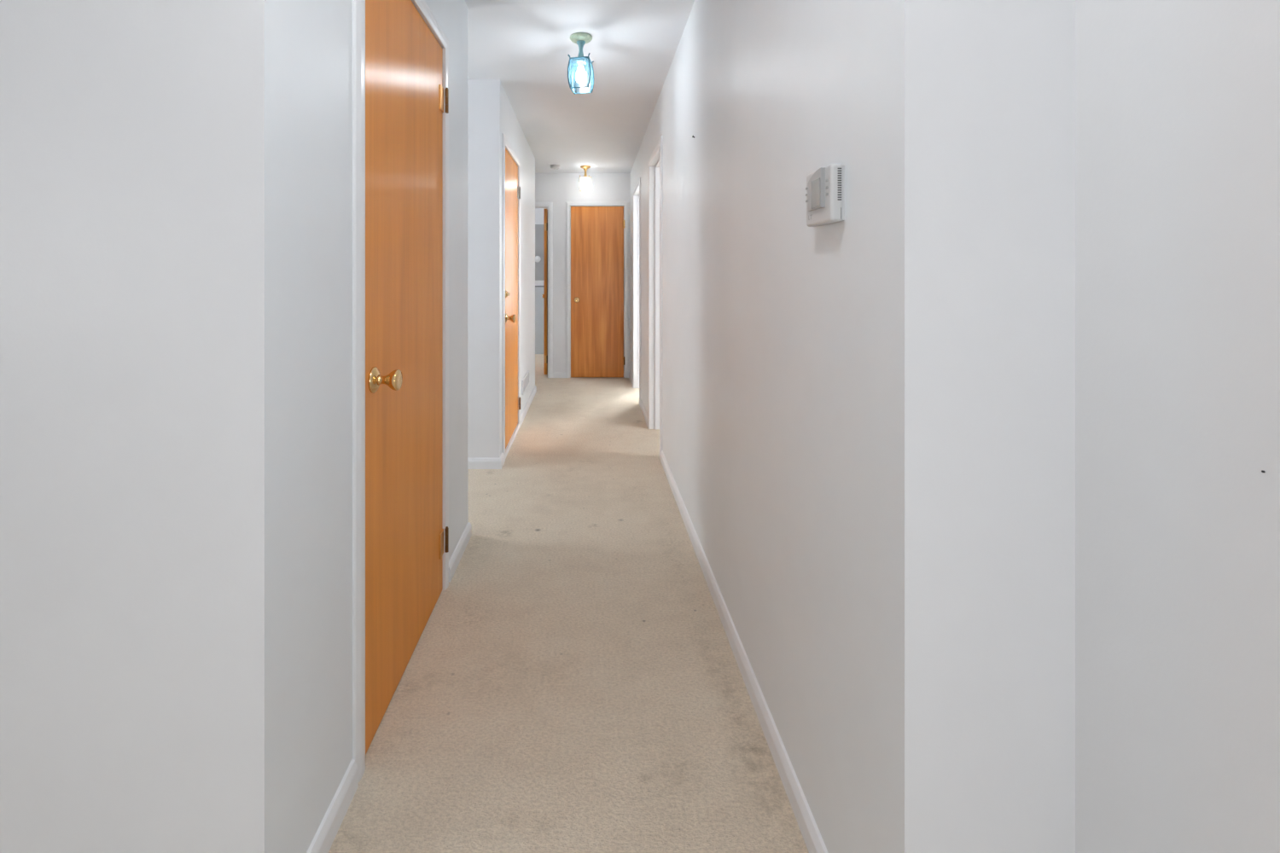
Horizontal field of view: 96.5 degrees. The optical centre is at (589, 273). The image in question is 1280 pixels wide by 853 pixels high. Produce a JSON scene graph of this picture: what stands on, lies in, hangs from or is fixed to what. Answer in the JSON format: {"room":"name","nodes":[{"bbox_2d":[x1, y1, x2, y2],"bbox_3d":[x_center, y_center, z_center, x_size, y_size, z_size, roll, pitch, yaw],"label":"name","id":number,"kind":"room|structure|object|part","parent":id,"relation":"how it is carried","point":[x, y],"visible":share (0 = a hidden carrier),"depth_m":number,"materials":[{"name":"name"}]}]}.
{"room":"home hallway","nodes":[
{"label":"home hallway","id":0,"kind":"room"},
{"bbox_2d":[0,0,264,852],"bbox_3d":[-1.782,-0.017,1.044,2.436,2.473,0.115,0,0,0],"label":"wall","id":1,"kind":"structure","parent":0,"point":[132,131],"depth_m":0.99,"materials":[{"name":"white paint"}]},
{"bbox_2d":[264,0,535,852],"bbox_3d":[-0.622,-0.017,3.433,0.115,2.473,4.893,0,0,0],"label":"wall","id":2,"kind":"structure","parent":0,"point":[308,43],"depth_m":1.18,"materials":[{"name":"white paint"}]},
{"bbox_2d":[306,759,358,852],"bbox_3d":[-1.775,1.187,1.163,2.450,0.067,0.380,0,0,0],"label":"baseboard","id":3,"kind":"structure","parent":2,"relation":"attached to","point":[324,837],"depth_m":1.24,"materials":[{"name":"white wood"}]},
{"bbox_2d":[352,0,448,782],"bbox_3d":[-0.588,0.146,1.802,0.182,2.147,0.898,0,0,0],"label":"door","id":4,"kind":"structure","parent":2,"relation":"in","point":[400,50],"depth_m":1.66,"materials":[{"name":"brown wood"}]},
{"bbox_3d":[-0.526,0.278,1.490,0.056,0.055,0.055,0,0,0],"label":"knob","id":5,"kind":"part","parent":4,"relation":"part of","materials":[{"name":"gold metal"}]},
{"bbox_2d":[448,522,471,582],"bbox_3d":[-1.775,1.187,2.452,2.450,0.067,0.402,0,0,0],"label":"baseboard","id":6,"kind":"structure","parent":2,"relation":"attached to","point":[459,550],"depth_m":2.42,"materials":[{"name":"white wood"}]},
{"bbox_2d":[502,133,520,461],"bbox_3d":[-0.588,0.157,4.112,0.182,2.127,0.883,0,0,0],"label":"door","id":7,"kind":"structure","parent":2,"relation":"in","point":[511,163],"depth_m":4.13,"materials":[{"name":"brown wood"}]},
{"bbox_3d":[-0.526,0.298,3.800,0.056,0.055,0.055,0,0,0],"label":"knob","id":8,"kind":"part","parent":7,"relation":"part of","materials":[{"name":"gold metal"}]},
{"bbox_3d":[-0.584,0.167,4.112,0.035,2.027,0.763,0,0,0],"label":"panel","id":9,"kind":"part","parent":7,"relation":"part of","materials":[{"name":"brown wood"}]},
{"bbox_3d":[-0.584,1.202,4.112,0.060,0.036,0.777,0,0,0],"label":"sill","id":10,"kind":"part","parent":7,"relation":"part of","materials":[{"name":"white wood"}]},
{"bbox_2d":[521,371,529,395],"bbox_3d":[-0.558,0.945,4.960,0.012,0.120,0.480,0,0,0],"label":"air vent","id":11,"kind":"object","parent":2,"relation":"in","point":[525,382],"visible":1,"depth_m":4.91,"materials":[{"name":"white plastic"}]},
{"bbox_2d":[520,385,536,425],"bbox_3d":[-1.775,1.187,5.224,2.450,0.067,1.340,0,0,0],"label":"baseboard","id":12,"kind":"structure","parent":2,"relation":"attached to","point":[525,410],"depth_m":5.10,"materials":[{"name":"white wood"}]},
{"bbox_2d":[468,79,500,458],"bbox_3d":[-1.782,0.000,3.624,2.436,2.440,0.115,0,0,0],"label":"wall","id":13,"kind":"structure","parent":0,"point":[484,95],"depth_m":3.57,"materials":[{"name":"white paint"}]},
{"bbox_2d":[468,453,504,469],"bbox_3d":[-1.775,1.187,3.612,2.450,0.067,0.118,0,0,0],"label":"baseboard","id":14,"kind":"structure","parent":13,"relation":"attached to","point":[474,463],"depth_m":3.55,"materials":[{"name":"white wood"}]},
{"bbox_2d":[535,208,547,285],"bbox_3d":[-1.675,0.033,8.717,2.650,2.374,0.115,0,0,0],"label":"wall","id":15,"kind":"structure","parent":0,"point":[538,212],"depth_m":8.66,"materials":[{"name":"white paint"}]},
{"bbox_2d":[535,256,541,262],"bbox_3d":[-0.785,-0.220,8.568,0.104,0.104,0.140,0,0,0],"label":"wall lamp","id":16,"kind":"object","parent":15,"relation":"attached to","point":[538,258],"visible":0.91,"depth_m":8.51,"materials":[{"name":"white glass"}]},
{"bbox_2d":[535,286,543,354],"bbox_3d":[-1.725,0.710,8.652,2.550,1.020,0.015,0,0,0],"label":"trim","id":17,"kind":"structure","parent":15,"relation":"attached to","point":[538,290],"depth_m":8.64,"materials":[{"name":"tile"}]},
{"bbox_2d":[535,224,543,280],"bbox_3d":[-0.950,-0.325,8.649,0.720,0.850,0.022,0,0,0],"label":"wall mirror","id":18,"kind":"object","parent":15,"relation":"attached to","point":[538,228],"visible":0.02,"depth_m":8.65,"materials":[{"name":"grey mirror"}]},
{"bbox_2d":[328,354,808,852],"bbox_3d":[0.100,1.280,2.842,6.430,0.120,12.315,0,0,0],"label":"floor","id":19,"kind":"structure","parent":0,"point":[575,684],"depth_m":1.67,"materials":[{"name":"beige carpet"}]},
{"bbox_2d":[464,0,694,173],"bbox_3d":[0.100,-1.289,2.842,6.430,0.279,12.315,0,0,0],"label":"ceiling","id":20,"kind":"structure","parent":0,"point":[526,45],"depth_m":3.34,"materials":[{"name":"white paint"}]},
{"bbox_2d":[550,164,560,169],"bbox_3d":[-0.375,-1.166,6.220,0.112,0.040,0.112,0,0,0],"label":"smoke detector","id":21,"kind":"object","parent":20,"relation":"attached to","point":[552,166],"visible":1,"depth_m":6.18,"materials":[{"name":"white plastic"}]},
{"bbox_2d":[567,32,593,93],"bbox_3d":[-0.045,-1.089,2.950,0.121,0.279,0.121,0,0,10],"label":"lantern","id":22,"kind":"object","parent":20,"relation":"hanging from","point":[579,68],"visible":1,"depth_m":2.92,"materials":[{"name":"glass"}]},
{"bbox_3d":[-0.105,-1.035,2.908,0.021,0.171,0.007,0,0,-35],"label":"corner post","id":23,"kind":"part","parent":22,"relation":"part of","materials":[{"name":"teal metal"}]},
{"bbox_3d":[-0.054,-1.028,2.900,0.108,0.148,0.010,0,0,10],"label":"glass pane","id":24,"kind":"part","parent":22,"relation":"part of","materials":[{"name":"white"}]},
{"bbox_3d":[-0.045,-1.031,2.950,0.053,0.084,0.053,0,0,10],"label":"bulb","id":25,"kind":"part","parent":22,"relation":"part of","materials":[{"name":"white glass"}]},
{"bbox_3d":[-0.045,-1.155,2.950,0.046,0.097,0.046,0,0,10],"label":"stem","id":26,"kind":"part","parent":22,"relation":"part of","materials":[{"name":"teal metal"}]},
{"bbox_3d":[-0.036,-1.028,3.001,0.108,0.148,0.010,0,0,10],"label":"glass pane","id":27,"kind":"part","parent":22,"relation":"part of","materials":[{"name":"white"}]},
{"bbox_3d":[-0.003,-1.035,2.890,0.007,0.171,0.021,0,0,-35],"label":"corner post","id":28,"kind":"part","parent":22,"relation":"part of","materials":[{"name":"teal metal"}]},
{"bbox_3d":[0.005,-1.028,2.941,0.010,0.148,0.108,0,0,10],"label":"glass pane","id":29,"kind":"part","parent":22,"relation":"part of","materials":[{"name":"white"}]},
{"bbox_3d":[0.015,-1.035,2.992,0.021,0.171,0.007,0,0,-35],"label":"corner post","id":30,"kind":"part","parent":22,"relation":"part of","materials":[{"name":"teal metal"}]},
{"bbox_2d":[579,165,591,191],"bbox_3d":[-0.046,-1.046,6.270,0.121,0.279,0.121,0,0,10],"label":"lantern","id":31,"kind":"object","parent":20,"relation":"hanging from","point":[584,182],"visible":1,"depth_m":6.22,"materials":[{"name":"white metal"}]},
{"bbox_3d":[-0.055,-0.985,6.220,0.108,0.148,0.010,0,0,10],"label":"glass pane","id":32,"kind":"part","parent":31,"relation":"part of","materials":[{"name":"white glass"}]},
{"bbox_3d":[-0.046,-1.113,6.270,0.046,0.097,0.046,0,0,10],"label":"stem","id":33,"kind":"part","parent":31,"relation":"part of","materials":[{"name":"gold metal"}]},
{"bbox_2d":[535,173,629,372],"bbox_3d":[-1.262,0.020,6.728,3.475,2.400,0.115,0,0,0],"label":"wall","id":34,"kind":"structure","parent":0,"point":[558,189],"depth_m":6.67,"materials":[{"name":"white paint"}]},
{"bbox_2d":[552,372,565,378],"bbox_3d":[-0.357,1.187,6.663,0.152,0.067,0.014,0,0,0],"label":"baseboard","id":35,"kind":"structure","parent":34,"relation":"attached to","point":[555,375],"depth_m":6.66,"materials":[{"name":"white wood"}]},
{"bbox_2d":[565,201,628,378],"bbox_3d":[0.090,0.184,6.694,0.742,2.071,0.182,0,0,0],"label":"door","id":36,"kind":"structure","parent":34,"relation":"in","point":[597,232],"depth_m":6.67,"materials":[{"name":"brown wood"}]},
{"bbox_2d":[629,0,904,852],"bbox_3d":[0.532,-0.018,3.821,0.115,2.475,5.927,0,0,0],"label":"wall","id":37,"kind":"structure","parent":0,"point":[783,337],"depth_m":1.28,"materials":[{"name":"white paint"}]},
{"bbox_2d":[628,372,633,387],"bbox_3d":[0.468,1.187,6.399,0.014,0.067,0.543,0,0,0],"label":"baseboard","id":38,"kind":"structure","parent":37,"relation":"attached to","point":[630,375],"depth_m":6.35,"materials":[{"name":"white wood"}]},
{"bbox_2d":[633,177,640,399],"bbox_3d":[0.526,0.162,5.710,0.128,2.117,0.834,0,0,0],"label":"trim","id":39,"kind":"structure","parent":37,"relation":"attached to","point":[637,192],"depth_m":6.07,"materials":[{"name":"white wood"}]},
{"bbox_2d":[639,397,647,425],"bbox_3d":[0.468,1.187,4.910,0.014,0.067,0.766,0,0,0],"label":"baseboard","id":40,"kind":"structure","parent":37,"relation":"attached to","point":[641,404],"depth_m":4.89,"materials":[{"name":"white wood"}]},
{"bbox_2d":[647,135,662,459],"bbox_3d":[0.526,0.159,4.122,0.128,2.123,0.809,0,0,0],"label":"trim","id":41,"kind":"structure","parent":37,"relation":"attached to","point":[654,164],"depth_m":4.47,"materials":[{"name":"white wood"}]},
{"bbox_2d":[660,450,828,852],"bbox_3d":[0.597,1.187,0.259,0.270,0.067,6.918,0,0,0],"label":"baseboard","id":42,"kind":"structure","parent":37,"relation":"attached to","point":[811,836],"depth_m":1.56,"materials":[{"name":"white wood"}]},
{"bbox_2d":[805,163,844,226],"bbox_3d":[0.458,-0.151,1.118,0.035,0.108,0.125,0,0,0],"label":"thermostat","id":43,"kind":"object","parent":37,"relation":"attached to","point":[825,187],"visible":1,"depth_m":1.08,"materials":[{"name":"white plastic"}]},
{"bbox_2d":[837,168,841,219],"bbox_3d":[0.464,-0.149,1.058,0.007,0.095,0.004,0,0,0],"label":"vent","id":44,"kind":"object","parent":43,"relation":"attached to","point":[839,169],"depth_m":1.06,"materials":[{"name":"white plastic"}]},
{"bbox_3d":[0.472,-0.151,1.119,0.006,0.102,0.119,0,0,0],"label":"wall plate","id":45,"kind":"part","parent":43,"relation":"part of","materials":[{"name":"white plastic"}]},
{"bbox_2d":[904,0,1075,852],"bbox_3d":[0.661,-0.018,0.915,0.372,2.475,0.115,0,0,0],"label":"wall","id":46,"kind":"structure","parent":0,"point":[990,84],"depth_m":0.86,"materials":[{"name":"white paint"}]},
{"bbox_2d":[1075,0,1279,852],"bbox_3d":[0.789,-0.044,-1.171,0.115,2.527,4.058,0,0,0],"label":"wall","id":47,"kind":"structure","parent":0,"point":[1178,101],"depth_m":0.71,"materials":[{"name":"white paint"}]},
{"bbox_3d":[-0.400,0.021,7.722,0.100,2.398,1.875,0,0,0],"label":"wall","id":48,"kind":"structure","parent":0,"visible":0},
{"bbox_2d":[535,202,552,378],"bbox_3d":[-0.850,0.189,7.076,0.834,2.062,0.838,0,0,0],"label":"door frame","id":49,"kind":"structure","parent":48,"relation":"in","point":[548,214],"depth_m":6.66,"materials":[{"name":"brown wood"}]},
{"bbox_3d":[-0.527,0.212,7.143,0.035,1.980,0.704,0,0,0],"label":"panel","id":50,"kind":"part","parent":49,"relation":"part of","materials":[{"name":"white wood"}]}
]}

